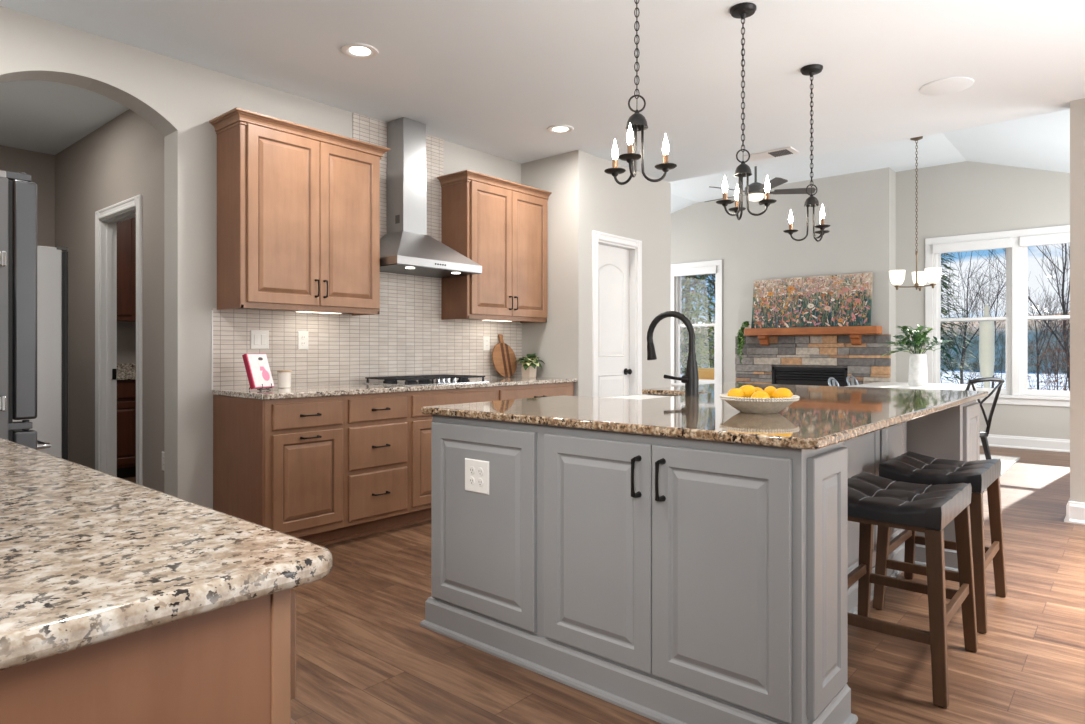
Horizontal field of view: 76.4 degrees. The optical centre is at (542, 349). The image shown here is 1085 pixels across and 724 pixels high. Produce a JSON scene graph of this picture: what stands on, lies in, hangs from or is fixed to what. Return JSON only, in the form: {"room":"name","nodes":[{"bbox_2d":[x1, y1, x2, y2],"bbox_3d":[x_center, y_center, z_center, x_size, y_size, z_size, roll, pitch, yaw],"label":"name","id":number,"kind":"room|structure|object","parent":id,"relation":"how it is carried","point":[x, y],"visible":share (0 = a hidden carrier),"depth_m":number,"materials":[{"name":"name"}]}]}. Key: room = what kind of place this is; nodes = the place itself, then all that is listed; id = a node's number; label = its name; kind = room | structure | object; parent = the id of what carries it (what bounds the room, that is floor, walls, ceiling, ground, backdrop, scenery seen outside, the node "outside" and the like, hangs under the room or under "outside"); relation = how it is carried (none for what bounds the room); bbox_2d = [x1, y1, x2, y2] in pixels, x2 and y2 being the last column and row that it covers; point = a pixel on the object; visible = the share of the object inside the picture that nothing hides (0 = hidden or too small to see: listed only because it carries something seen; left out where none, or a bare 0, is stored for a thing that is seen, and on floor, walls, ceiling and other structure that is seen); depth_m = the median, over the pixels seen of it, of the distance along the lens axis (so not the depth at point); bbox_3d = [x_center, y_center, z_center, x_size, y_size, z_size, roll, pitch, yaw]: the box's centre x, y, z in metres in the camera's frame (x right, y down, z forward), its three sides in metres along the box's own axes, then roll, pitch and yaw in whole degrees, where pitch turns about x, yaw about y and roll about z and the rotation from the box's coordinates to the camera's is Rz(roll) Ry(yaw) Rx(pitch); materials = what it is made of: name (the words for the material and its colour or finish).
{"room":"kitchen","nodes":[
{"label":"kitchen","id":0,"kind":"room"},
{"bbox_2d":[0,145,54,246],"bbox_3d":[-4.629,-0.250,5.338,0.100,2.800,1.657,0,0,41],"label":"wall","id":1,"kind":"structure","parent":0,"point":[41,166],"depth_m":5.77,"materials":[{"name":"paint"}]},
{"bbox_2d":[0,80,128,154],"bbox_3d":[-3.260,-1.700,5.376,3.245,0.100,3.300,0,0,41],"label":"ceiling","id":2,"kind":"structure","parent":0,"point":[48,117],"depth_m":4.83,"materials":[{"name":"paint"}]},
{"bbox_2d":[55,109,163,492],"bbox_3d":[-3.116,-0.250,5.037,2.585,2.800,0.100,0,0,41],"label":"wall","id":3,"kind":"structure","parent":0,"point":[121,160],"depth_m":4.98,"materials":[{"name":"paint"}]},
{"bbox_2d":[100,207,135,476],"bbox_3d":[-2.951,0.095,4.896,0.740,2.110,0.104,0,0,41],"label":"trim","id":4,"kind":"structure","parent":3,"relation":"attached to","point":[108,226],"depth_m":5.12,"materials":[{"name":"white wood"}]},
{"bbox_2d":[95,194,141,484],"bbox_3d":[-2.990,0.060,4.851,0.880,2.180,0.018,0,0,41],"label":"trim","id":5,"kind":"structure","parent":3,"relation":"attached to","point":[136,201],"depth_m":4.59,"materials":[{"name":"wood"}]},
{"bbox_2d":[117,321,135,363],"bbox_3d":[-3.884,-0.250,6.940,0.100,2.800,1.743,0,0,41],"label":"wall","id":6,"kind":"structure","parent":0,"point":[126,331],"depth_m":6.69,"materials":[{"name":"paint"}]},
{"bbox_2d":[117,217,135,321],"bbox_3d":[-3.758,-0.787,6.741,0.329,1.025,1.580,0,0,41],"label":"upper cabinet","id":7,"kind":"object","parent":6,"relation":"attached to","point":[126,230],"visible":0.07,"depth_m":6.38,"materials":[{"name":"brown wood"}]},
{"bbox_2d":[0,6,520,508],"bbox_3d":[-1.805,-0.258,4.434,0.190,2.815,4.870,0,0,41],"label":"wall","id":8,"kind":"structure","parent":0,"point":[179,99],"depth_m":4.02,"materials":[{"name":"paint"}]},
{"bbox_2d":[211,310,212,389],"bbox_3d":[-1.962,0.001,4.099,0.010,0.471,0.006,0,0,41],"label":"trim","id":9,"kind":"structure","parent":8,"relation":"attached to","point":[211,310],"depth_m":4.10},
{"bbox_2d":[209,107,389,315],"bbox_3d":[-1.496,-0.798,4.363,0.353,1.116,1.050,0,0,41],"label":"upper cabinet","id":10,"kind":"object","parent":8,"relation":"attached to","point":[298,206],"visible":1,"depth_m":4.15,"materials":[{"name":"brown wood"}]},
{"bbox_2d":[212,112,521,389],"bbox_3d":[-1.074,-0.715,5.132,0.008,1.901,2.720,0,0,41],"label":"tile backsplash","id":11,"kind":"structure","parent":8,"relation":"attached to","point":[409,336],"depth_m":5.01,"materials":[{"name":"tile"}]},
{"bbox_2d":[250,330,268,348],"bbox_3d":[-1.767,-0.065,4.314,0.009,0.118,0.118,0,0,41],"label":"wall switch","id":12,"kind":"object","parent":11,"relation":"attached to","point":[259,339],"visible":1,"depth_m":4.31,"materials":[{"name":"white plastic"}]},
{"bbox_2d":[298,331,307,349],"bbox_3d":[-1.574,-0.063,4.539,0.008,0.120,0.075,0,0,41],"label":"wall outlet","id":13,"kind":"object","parent":11,"relation":"attached to","point":[302,335],"visible":1,"depth_m":4.54,"materials":[{"name":"white plastic"}]},
{"bbox_2d":[483,336,489,350],"bbox_3d":[-0.472,-0.055,5.820,0.008,0.120,0.075,0,0,41],"label":"wall outlet","id":14,"kind":"object","parent":11,"relation":"attached to","point":[486,339],"visible":1,"depth_m":5.82,"materials":[{"name":"white plastic"}]},
{"bbox_2d":[380,117,481,277],"bbox_3d":[-0.878,-1.112,4.992,0.468,1.102,0.777,0,0,41],"label":"range hood","id":15,"kind":"object","parent":8,"relation":"attached to","point":[406,248],"visible":0.98,"depth_m":4.97,"materials":[{"name":"metal"}]},
{"bbox_2d":[437,170,551,322],"bbox_3d":[-0.357,-0.798,5.687,0.353,1.116,1.032,0,0,41],"label":"upper cabinet","id":16,"kind":"object","parent":8,"relation":"attached to","point":[501,225],"visible":0.99,"depth_m":5.46,"materials":[{"name":"brown wood"}]},
{"bbox_2d":[0,0,1084,212],"bbox_3d":[1.342,-2.010,4.320,10.800,1.280,11.500,0,0,41],"label":"ceiling","id":17,"kind":"structure","parent":0,"point":[491,77],"depth_m":4.05,"materials":[{"name":"paint"}]},
{"bbox_2d":[341,43,377,58],"bbox_3d":[-1.015,-1.659,3.837,0.200,0.010,0.200,0,0,41],"label":"recessed light","id":18,"kind":"object","parent":17,"relation":"in","point":[354,50],"visible":1,"depth_m":3.83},
{"bbox_2d":[547,125,573,133],"bbox_3d":[0.136,-1.659,5.195,0.200,0.010,0.200,0,0,41],"label":"recessed light","id":19,"kind":"object","parent":17,"relation":"in","point":[556,129],"visible":1,"depth_m":5.19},
{"bbox_2d":[604,0,676,184],"bbox_3d":[0.341,-1.156,2.656,0.272,1.017,0.282,0,0,41],"label":"pendant chandelier","id":20,"kind":"object","parent":17,"relation":"hanging from","point":[636,122],"visible":1,"depth_m":2.65,"materials":[{"name":"brown metal"}]},
{"bbox_2d":[716,2,776,219],"bbox_3d":[0.988,-1.156,3.345,0.271,1.017,0.283,0,0,41],"label":"pendant chandelier","id":21,"kind":"object","parent":17,"relation":"hanging from","point":[741,11],"visible":1,"depth_m":3.35,"materials":[{"name":"brown metal"}]},
{"bbox_2d":[705,166,815,204],"bbox_3d":[2.425,-2.007,7.955,1.226,0.594,1.258,0,0,41],"label":"ceiling fan","id":22,"kind":"object","parent":17,"relation":"hanging from","point":[757,191],"visible":0.64,"depth_m":7.83,"materials":[{"name":"metal"}]},
{"bbox_2d":[742,147,799,161],"bbox_3d":[1.935,-1.657,5.854,0.420,0.016,0.200,0,0,41],"label":"ceiling vent","id":23,"kind":"object","parent":17,"relation":"in","point":[788,150],"visible":1,"depth_m":5.83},
{"bbox_2d":[783,64,829,241],"bbox_3d":[1.595,-1.156,4.099,0.281,1.017,0.274,0,0,41],"label":"pendant chandelier","id":24,"kind":"object","parent":17,"relation":"hanging from","point":[810,70],"visible":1,"depth_m":4.07,"materials":[{"name":"brown metal"}]},
{"bbox_2d":[889,136,941,290],"bbox_3d":[4.081,-1.477,7.498,0.503,1.654,0.465,0,0,41],"label":"dining chandelier","id":25,"kind":"object","parent":17,"relation":"hanging from","point":[932,276],"visible":1,"depth_m":7.46,"materials":[{"name":"glass"}]},
{"bbox_2d":[919,77,973,95],"bbox_3d":[2.546,-1.660,4.352,0.300,0.010,0.300,0,0,41],"label":"ceiling speaker","id":26,"kind":"object","parent":17,"relation":"attached to","point":[950,85],"visible":1,"depth_m":4.33,"materials":[{"name":"paint"}]},
{"bbox_2d":[521,152,568,377],"bbox_3d":[0.049,-0.258,6.025,0.547,2.815,0.100,0,0,41],"label":"wall","id":27,"kind":"structure","parent":0,"point":[549,340],"depth_m":5.92,"materials":[{"name":"paint"}]},
{"bbox_2d":[122,446,1084,723],"bbox_3d":[1.190,1.200,4.450,11.200,0.100,11.500,0,0,41],"label":"floor","id":28,"kind":"structure","parent":0,"point":[364,655],"depth_m":2.63,"materials":[{"name":"brown wood"}]},
{"bbox_2d":[0,170,50,449],"bbox_3d":[-2.404,0.250,2.430,0.905,1.760,0.940,0,0,41],"label":"refrigerator","id":29,"kind":"object","parent":28,"relation":"on","point":[18,194],"visible":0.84,"depth_m":2.41,"materials":[{"name":"metal"}]},
{"bbox_2d":[13,246,67,459],"bbox_3d":[-3.442,0.254,4.092,0.765,1.752,0.875,0,0,41],"label":"refrigerator","id":30,"kind":"object","parent":28,"relation":"on","point":[50,424],"visible":0.41,"depth_m":4.12,"materials":[{"name":"white metal"}]},
{"bbox_2d":[117,380,135,477],"bbox_3d":[-3.660,0.709,6.657,0.589,0.882,1.580,0,0,41],"label":"base cabinet","id":31,"kind":"object","parent":28,"relation":"on","point":[126,389],"visible":0.04,"depth_m":6.16,"materials":[{"name":"brown wood"}]},
{"bbox_2d":[117,374,135,379],"bbox_3d":[-3.649,0.251,6.654,0.610,0.030,1.590,0,0,41],"label":"countertop","id":32,"kind":"structure","parent":31,"relation":"on","point":[124,376],"depth_m":6.16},
{"bbox_2d":[117,363,135,374],"bbox_3d":[-3.877,0.183,6.850,0.023,0.106,1.590,0,0,41],"label":"strip","id":33,"kind":"object","parent":32,"relation":"on","point":[122,368],"visible":0.02,"depth_m":6.67,"materials":[{"name":"grey stone"}]},
{"bbox_2d":[0,589,297,723],"bbox_3d":[-1.074,0.709,1.109,1.585,0.882,0.670,0,0,41],"label":"base cabinet","id":34,"kind":"object","parent":28,"relation":"on","point":[236,663],"visible":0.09,"depth_m":0.71,"materials":[{"name":"brown wood"}]},
{"bbox_2d":[0,438,332,670],"bbox_3d":[-1.071,0.251,1.098,1.647,0.030,0.662,0,0,41],"label":"countertop","id":35,"kind":"structure","parent":34,"relation":"on","point":[89,556],"depth_m":0.78,"materials":[{"name":"stone"}]},
{"bbox_2d":[213,395,344,545],"bbox_3d":[-1.542,0.709,4.073,0.655,0.882,0.505,0,0,41],"label":"base cabinet","id":36,"kind":"object","parent":28,"relation":"on","point":[279,464],"visible":0.89,"depth_m":3.88,"materials":[{"name":"brown wood"}]},
{"bbox_2d":[212,376,576,399],"bbox_3d":[-0.833,0.251,4.921,0.631,0.030,2.722,0,0,41],"label":"countertop","id":37,"kind":"structure","parent":36,"relation":"on","point":[338,389],"depth_m":4.34,"materials":[{"name":"stone"}]},
{"bbox_2d":[242,354,274,390],"bbox_3d":[-1.660,0.128,4.013,0.160,0.216,0.147,0,0,27],"label":"book","id":38,"kind":"object","parent":37,"relation":"on","point":[257,367],"visible":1,"depth_m":3.98,"materials":[{"name":"white paper"}]},
{"bbox_2d":[277,370,291,387],"bbox_3d":[-1.611,0.180,4.307,0.086,0.111,0.086,0,0,41],"label":"candle jar","id":39,"kind":"object","parent":37,"relation":"on","point":[283,376],"visible":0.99,"depth_m":4.27,"materials":[{"name":"white glass"}]},
{"bbox_2d":[363,374,488,385],"bbox_3d":[-0.826,0.213,4.944,0.500,0.046,0.750,0,0,41],"label":"gas cooktop","id":40,"kind":"object","parent":37,"relation":"in","point":[413,380],"visible":1,"depth_m":4.81,"materials":[{"name":"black metal"}]},
{"bbox_2d":[363,379,488,385],"bbox_3d":[-0.826,0.232,4.944,0.500,0.008,0.750,0,0,41],"label":"steel tray","id":41,"kind":"object","parent":40,"relation":"on","point":[438,381],"depth_m":4.80,"materials":[{"name":"silver metal"}]},
{"bbox_2d":[492,334,516,376],"bbox_3d":[-0.331,0.049,5.907,0.097,0.367,0.280,0,0,41],"label":"cutting board","id":42,"kind":"object","parent":37,"relation":"on","point":[503,356],"visible":1,"depth_m":5.89,"materials":[{"name":"brown wood"}]},
{"bbox_2d":[515,353,544,377],"bbox_3d":[-0.105,0.133,5.914,0.245,0.207,0.260,0,0,21],"label":"potted plant","id":43,"kind":"object","parent":37,"relation":"on","point":[529,368],"visible":1,"depth_m":5.88,"materials":[{"name":"green plant"}]},
{"bbox_2d":[337,392,408,541],"bbox_3d":[-1.223,0.709,4.445,0.655,0.882,0.475,0,0,41],"label":"base cabinet","id":44,"kind":"object","parent":28,"relation":"on","point":[377,424],"visible":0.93,"depth_m":4.24,"materials":[{"name":"brown wood"}]},
{"bbox_2d":[401,387,495,526],"bbox_3d":[-0.821,0.709,4.941,0.617,0.882,0.800,0,0,41],"label":"base cabinet","id":45,"kind":"object","parent":28,"relation":"on","point":[419,423],"visible":0.29,"depth_m":4.53,"materials":[{"name":"brown wood"}]},
{"bbox_2d":[496,382,572,400],"bbox_3d":[-0.246,0.709,5.580,0.655,0.882,0.920,0,0,41],"label":"base cabinet","id":46,"kind":"object","parent":28,"relation":"on","point":[552,389],"visible":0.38,"depth_m":5.34,"materials":[{"name":"brown wood"}]},
{"bbox_2d":[420,394,979,723],"bbox_3d":[0.999,0.709,3.400,1.612,0.882,2.814,0,0,41],"label":"kitchen island","id":47,"kind":"object","parent":28,"relation":"on","point":[661,579],"visible":0.74,"depth_m":2.20,"materials":[{"name":"grey paint"}]},
{"bbox_2d":[465,458,488,494],"bbox_3d":[-0.255,0.489,2.676,0.133,0.127,0.006,0,0,41],"label":"outlet plate","id":48,"kind":"object","parent":47,"relation":"attached to","point":[476,469],"depth_m":2.67,"materials":[{"name":"white plastic"}]},
{"bbox_2d":[421,383,987,448],"bbox_3d":[1.022,0.251,3.414,1.622,0.030,2.810,0,0,41],"label":"island countertop","id":49,"kind":"structure","parent":47,"relation":"on","point":[822,416],"depth_m":2.60,"materials":[{"name":"stone"}]},
{"bbox_2d":[607,395,669,399],"bbox_3d":[0.517,0.380,3.736,0.482,0.220,0.770,0,0,41],"label":"farmhouse sink","id":50,"kind":"object","parent":49,"relation":"in","point":[638,397],"visible":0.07,"depth_m":4.09,"materials":[{"name":"white ceramic"}]},
{"bbox_2d":[647,311,698,395],"bbox_3d":[0.685,0.014,3.668,0.308,0.444,0.087,0,0,41],"label":"kitchen faucet","id":51,"kind":"object","parent":49,"relation":"on","point":[691,378],"visible":1,"depth_m":3.59,"materials":[{"name":"black metal"}]},
{"bbox_2d":[719,394,799,413],"bbox_3d":[0.821,0.204,2.618,0.300,0.064,0.301,0,0,41],"label":"fruit bowl","id":52,"kind":"object","parent":49,"relation":"on","point":[745,405],"visible":0.74,"depth_m":2.52,"materials":[{"name":"ceramic"}]},
{"bbox_2d":[727,388,744,397],"bbox_3d":[0.735,0.172,2.618,0.063,0.054,0.063,0,0,24],"label":"lemon","id":53,"kind":"object","parent":52,"relation":"in","point":[735,392],"visible":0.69,"depth_m":2.60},
{"bbox_2d":[739,385,757,397],"bbox_3d":[0.785,0.161,2.644,0.063,0.054,0.063,0,0,-26],"label":"lemon","id":54,"kind":"object","parent":52,"relation":"in","point":[748,390],"visible":0.5,"depth_m":2.62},
{"bbox_2d":[751,391,769,397],"bbox_3d":[0.811,0.180,2.566,0.076,0.054,0.055,2,0,-9],"label":"lemon","id":55,"kind":"object","parent":52,"relation":"in","point":[759,394],"visible":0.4,"depth_m":2.55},
{"bbox_2d":[764,386,775,397],"bbox_3d":[0.869,0.166,2.630,0.057,0.057,0.066,0,0,-13],"label":"lemon","id":56,"kind":"object","parent":52,"relation":"in","point":[770,389],"visible":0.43,"depth_m":2.60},
{"bbox_2d":[772,388,792,398],"bbox_3d":[0.895,0.168,2.572,0.063,0.054,0.063,0,0,-38],"label":"lemon","id":57,"kind":"object","parent":52,"relation":"in","point":[779,393],"visible":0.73,"depth_m":2.55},
{"bbox_2d":[735,334,890,385],"bbox_3d":[3.583,0.475,9.328,2.053,1.350,0.084,0,0,41],"label":"fireplace","id":58,"kind":"object","parent":28,"relation":"on","point":[787,359],"visible":0.44,"depth_m":9.26,"materials":[{"name":"stone"}]},
{"bbox_2d":[848,472,977,707],"bbox_3d":[1.316,0.827,2.561,0.430,0.645,0.577,0,0,41],"label":"bar stool","id":59,"kind":"object","parent":28,"relation":"on","point":[873,500],"visible":0.84,"depth_m":2.41,"materials":[{"name":"black leather"}]},
{"bbox_2d":[873,451,1006,633],"bbox_3d":[1.815,0.827,3.141,0.430,0.645,0.577,0,0,41],"label":"bar stool","id":60,"kind":"object","parent":28,"relation":"on","point":[909,467],"visible":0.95,"depth_m":3.04,"materials":[{"name":"brown wood"}]},
{"bbox_2d":[980,454,1019,491],"bbox_3d":[3.494,1.143,7.152,2.170,0.014,2.300,0,0,41],"label":"area rug","id":61,"kind":"object","parent":28,"relation":"on","point":[1007,462],"visible":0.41,"depth_m":7.11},
{"bbox_2d":[846,375,858,385],"bbox_3d":[3.915,0.722,8.212,0.511,0.832,0.448,0,0,39],"label":"dining chair","id":62,"kind":"object","parent":61,"relation":"on","point":[852,378],"visible":0.22,"depth_m":8.33,"materials":[{"name":"metal"}]},
{"bbox_2d":[844,382,975,389],"bbox_3d":[3.967,0.765,7.503,1.010,0.744,1.850,0,0,41],"label":"dining table","id":63,"kind":"object","parent":61,"relation":"on","point":[936,386],"visible":0.06,"depth_m":7.43,"materials":[{"name":"white"}]},
{"bbox_2d":[879,324,951,385],"bbox_3d":[4.093,0.052,7.622,0.704,0.682,0.720,0,0,-5],"label":"flower vase","id":64,"kind":"object","parent":63,"relation":"on","point":[918,375],"visible":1,"depth_m":7.52,"materials":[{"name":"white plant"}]},
{"bbox_2d":[965,377,1004,459],"bbox_3d":[3.541,0.679,5.861,0.448,0.917,0.575,0,0,-21],"label":"dining chair","id":65,"kind":"object","parent":61,"relation":"on","point":[983,435],"visible":0.28,"depth_m":5.74,"materials":[{"name":"metal"}]},
{"bbox_2d":[569,150,670,396],"bbox_3d":[0.751,-0.258,6.345,0.100,2.815,1.500,0,0,41],"label":"wall","id":66,"kind":"structure","parent":0,"point":[640,208],"depth_m":6.13,"materials":[{"name":"paint"}]},
{"bbox_2d":[598,244,631,397],"bbox_3d":[0.629,0.103,6.213,0.097,2.073,0.586,0,0,41],"label":"door","id":67,"kind":"structure","parent":66,"relation":"in","point":[614,371],"depth_m":6.24,"materials":[{"name":"white wood"}]},
{"bbox_2d":[592,230,641,396],"bbox_3d":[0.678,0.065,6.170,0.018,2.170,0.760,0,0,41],"label":"trim","id":68,"kind":"structure","parent":66,"relation":"attached to","point":[596,235],"depth_m":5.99,"materials":[{"name":"wood"}]},
{"bbox_2d":[738,167,895,381],"bbox_3d":[3.707,-0.580,9.481,2.025,3.460,0.310,0,0,41],"label":"wall","id":69,"kind":"structure","parent":0,"point":[859,207],"depth_m":9.16,"materials":[{"name":"paint"}]},
{"bbox_2d":[744,326,881,345],"bbox_3d":[3.571,-0.182,9.228,1.740,0.240,0.250,0,0,41],"label":"mantel shelf","id":70,"kind":"object","parent":69,"relation":"attached to","point":[855,332],"visible":1,"depth_m":9.05,"materials":[{"name":"brown wood"}]},
{"bbox_2d":[736,321,750,362],"bbox_3d":[2.859,-0.106,9.789,0.204,0.606,0.135,0,0,41],"label":"trailing plant","id":71,"kind":"object","parent":70,"relation":"hanging from","point":[740,338],"visible":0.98,"depth_m":9.79,"materials":[{"name":"green plant"}]},
{"bbox_2d":[751,272,872,327],"bbox_3d":[3.580,-0.645,9.269,1.570,0.685,0.126,0,0,41],"label":"canvas painting","id":72,"kind":"object","parent":70,"relation":"on","point":[843,299],"visible":1,"depth_m":9.21,"materials":[{"name":"fabric"}]},
{"bbox_2d":[671,161,1069,439],"bbox_3d":[4.212,-0.700,9.344,8.600,3.700,0.140,0,0,41],"label":"wall","id":73,"kind":"structure","parent":0,"point":[966,197],"depth_m":8.62,"materials":[{"name":"paint"}]},
{"bbox_2d":[674,266,716,383],"bbox_3d":[2.417,-0.380,10.831,0.740,1.820,0.145,0,0,41],"label":"window","id":74,"kind":"structure","parent":73,"relation":"in","point":[678,273],"depth_m":10.92,"materials":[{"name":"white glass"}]},
{"bbox_2d":[674,266,716,276],"bbox_3d":[2.391,-1.232,10.800,0.740,0.114,0.063,0,0,41],"label":"roller shade","id":75,"kind":"object","parent":74,"relation":"attached to","point":[708,269],"depth_m":10.76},
{"bbox_2d":[671,260,722,386],"bbox_3d":[2.393,-0.367,10.802,0.950,2.015,0.080,0,0,41],"label":"trim","id":76,"kind":"structure","parent":73,"relation":"attached to","point":[718,263],"depth_m":10.55,"materials":[{"name":"wood"}]},
{"bbox_2d":[932,238,1011,394],"bbox_3d":[5.232,-0.395,8.410,0.825,1.850,0.145,0,0,41],"label":"window","id":77,"kind":"structure","parent":73,"relation":"in","point":[937,249],"depth_m":8.33,"materials":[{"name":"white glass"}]},
{"bbox_2d":[932,238,1011,253],"bbox_3d":[5.205,-1.262,8.379,0.825,0.114,0.063,0,0,41],"label":"roller shade","id":78,"kind":"object","parent":77,"relation":"attached to","point":[1001,243],"depth_m":8.34,"materials":[{"name":"fabric"}]},
{"bbox_2d":[925,225,1069,406],"bbox_3d":[5.574,-0.383,8.125,1.925,2.045,0.169,0,0,41],"label":"trim","id":79,"kind":"structure","parent":73,"relation":"attached to","point":[1015,398],"depth_m":8.09,"materials":[{"name":"wood"}]},
{"bbox_2d":[980,434,1069,451],"bbox_3d":[4.194,1.080,9.246,8.300,0.140,0.030,0,0,41],"label":"baseboard","id":80,"kind":"structure","parent":73,"relation":"attached to","point":[1033,443],"depth_m":8.00,"materials":[{"name":"wood"}]},
{"bbox_2d":[1019,232,1069,396],"bbox_3d":[5.910,-0.395,7.826,0.815,1.850,0.145,0,0,41],"label":"window","id":81,"kind":"structure","parent":73,"relation":"in","point":[1059,238],"depth_m":8.06,"materials":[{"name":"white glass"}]},
{"bbox_2d":[1019,232,1069,246],"bbox_3d":[5.884,-1.262,7.795,0.815,0.114,0.063,0,0,41],"label":"roller shade","id":82,"kind":"object","parent":81,"relation":"attached to","point":[1059,238],"depth_m":7.88,"materials":[{"name":"fabric"}]},
{"bbox_2d":[1070,98,1084,502],"bbox_3d":[5.079,-0.258,3.401,3.935,2.815,0.180,0,0,41],"label":"wall pillar","id":83,"kind":"structure","parent":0,"point":[1077,107],"depth_m":4.59,"materials":[{"name":"paint"}]},
{"bbox_2d":[1064,499,1084,524],"bbox_3d":[4.454,1.080,3.925,2.365,0.140,0.220,0,0,41],"label":"baseboard","id":84,"kind":"structure","parent":83,"relation":"attached to","point":[1075,511],"depth_m":4.58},
{"label":"outside","id":85,"kind":"structure","parent":0,"visible":0},
{"bbox_2d":[681,366,1068,390],"bbox_3d":[30.982,1.890,59.022,170.000,0.780,110.000,0,0,41],"label":"ground","id":86,"kind":"structure","parent":85,"point":[949,374],"depth_m":52.84,"materials":[{"name":"snow"}]},
{"bbox_2d":[682,332,710,375],"bbox_3d":[4.360,0.564,19.346,1.283,2.116,1.335,0,0,-26],"label":"shrub","id":87,"kind":"object","parent":86,"relation":"on","point":[701,346],"visible":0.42,"depth_m":19.25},
{"bbox_2d":[681,274,714,375],"bbox_3d":[5.548,-3.744,26.689,5.697,11.306,5.732,0,0,-9],"label":"evergreen tree","id":88,"kind":"object","parent":86,"relation":"on","point":[692,285],"visible":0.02,"depth_m":26.71,"materials":[{"name":"green plant"}]},
{"bbox_2d":[681,293,714,375],"bbox_3d":[4.660,-0.070,21.065,2.094,3.349,2.137,0,0,-5],"label":"shrub","id":89,"kind":"object","parent":86,"relation":"on","point":[693,294],"visible":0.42,"depth_m":20.91,"materials":[{"name":"plant"}]},
{"bbox_2d":[681,274,714,367],"bbox_3d":[6.477,-2.786,24.692,5.485,9.346,5.372,0,0,41],"label":"tree","id":90,"kind":"object","parent":86,"relation":"on","point":[687,280],"visible":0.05,"depth_m":24.37,"materials":[{"name":"green plant"}]},
{"bbox_2d":[681,274,714,374],"bbox_3d":[5.406,-3.685,30.868,7.588,11.320,7.657,0,0,16],"label":"tree","id":91,"kind":"object","parent":86,"relation":"on","point":[711,274],"visible":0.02,"depth_m":30.93,"materials":[{"name":"green plant"}]},
{"bbox_2d":[690,274,714,329],"bbox_3d":[6.172,-1.461,23.480,4.020,6.671,3.076,0,0,36],"label":"bare tree","id":92,"kind":"object","parent":86,"relation":"on","point":[703,274],"visible":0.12,"depth_m":23.52,"materials":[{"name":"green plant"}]},
{"bbox_2d":[698,368,713,379],"bbox_3d":[2.924,0.976,12.332,0.550,1.309,0.612,0,0,41],"label":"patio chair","id":93,"kind":"object","parent":86,"relation":"on","point":[703,373],"visible":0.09,"depth_m":12.51,"materials":[{"name":"brown wood"}]},
{"bbox_2d":[940,306,979,383],"bbox_3d":[9.840,0.333,16.551,1.616,2.933,1.101,0,0,45],"label":"bare sapling","id":94,"kind":"object","parent":86,"relation":"on","point":[957,306],"visible":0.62,"depth_m":16.43,"materials":[{"name":"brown plant"}]},
{"bbox_2d":[940,253,981,387],"bbox_3d":[9.589,-1.425,17.444,3.076,6.470,3.059,0,0,41],"label":"evergreen tree","id":95,"kind":"object","parent":86,"relation":"on","point":[944,311],"visible":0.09,"depth_m":17.06,"materials":[{"name":"green plant"}]},
{"bbox_2d":[954,256,1005,387],"bbox_3d":[22.620,-1.266,35.738,4.544,7.055,3.659,0,0,-26],"label":"bare tree","id":96,"kind":"object","parent":86,"relation":"on","point":[983,296],"visible":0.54,"depth_m":35.29,"materials":[{"name":"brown plant"}]},
{"bbox_2d":[979,304,994,387],"bbox_3d":[6.286,0.500,9.762,0.320,2.300,0.320,0,0,41],"label":"column","id":97,"kind":"structure","parent":86,"relation":"on","point":[986,328],"depth_m":9.69,"materials":[{"name":"beige stone"}]},
{"bbox_2d":[941,250,1045,383],"bbox_3d":[13.784,-1.032,22.035,3.847,5.974,3.098,0,0,28],"label":"bare tree","id":98,"kind":"object","parent":86,"relation":"on","point":[989,257],"visible":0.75,"depth_m":22.35,"materials":[{"name":"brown plant"}]},
{"bbox_2d":[969,243,1069,390],"bbox_3d":[14.516,-1.520,19.281,4.145,6.878,3.172,0,0,18],"label":"bare tree","id":99,"kind":"object","parent":86,"relation":"on","point":[1064,305],"visible":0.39,"depth_m":19.53,"materials":[{"name":"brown plant"}]},
{"bbox_2d":[1005,338,1068,389],"bbox_3d":[12.924,0.704,17.881,1.877,2.018,1.833,0,0,41],"label":"shrub","id":100,"kind":"object","parent":86,"relation":"on","point":[1038,338],"visible":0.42,"depth_m":17.65,"materials":[{"name":"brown plant"}]},
{"bbox_2d":[1028,272,1069,389],"bbox_3d":[19.701,-0.516,26.818,2.152,5.252,2.920,0,0,22],"label":"bare tree","id":101,"kind":"object","parent":86,"relation":"on","point":[1049,301],"visible":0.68,"depth_m":27.02,"materials":[{"name":"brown plant"}]},
{"bbox_2d":[1028,319,1069,388],"bbox_3d":[12.932,0.473,17.655,0.971,2.766,1.161,0,0,2],"label":"bare sapling","id":102,"kind":"object","parent":86,"relation":"on","point":[1049,357],"visible":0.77,"depth_m":17.45,"materials":[{"name":"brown plant"}]},
{"bbox_2d":[1029,319,1069,390],"bbox_3d":[12.133,0.456,15.931,1.748,2.358,1.706,0,0,41],"label":"shrub","id":103,"kind":"object","parent":86,"relation":"on","point":[1053,355],"visible":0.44,"depth_m":16.15,"materials":[{"name":"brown plant"}]},
{"bbox_2d":[1033,335,1069,389],"bbox_3d":[13.764,0.699,18.724,1.316,2.389,0.897,0,0,-24],"label":"bare sapling","id":104,"kind":"object","parent":86,"relation":"on","point":[1046,359],"visible":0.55,"depth_m":18.76,"materials":[{"name":"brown plant"}]},
{"bbox_2d":[1043,308,1069,390],"bbox_3d":[11.311,0.452,14.501,0.912,2.670,1.162,0,0,-45],"label":"bare sapling","id":105,"kind":"object","parent":86,"relation":"on","point":[1067,360],"visible":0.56,"depth_m":14.62,"materials":[{"name":"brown plant"}]},
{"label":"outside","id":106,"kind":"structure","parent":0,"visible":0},
{"bbox_2d":[681,312,1069,373],"bbox_3d":[39.858,-0.743,92.344,220.000,7.786,28.000,0,0,41],"label":"hills","id":107,"kind":"structure","parent":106,"point":[1031,334],"depth_m":73.17,"materials":[{"name":"plant"}]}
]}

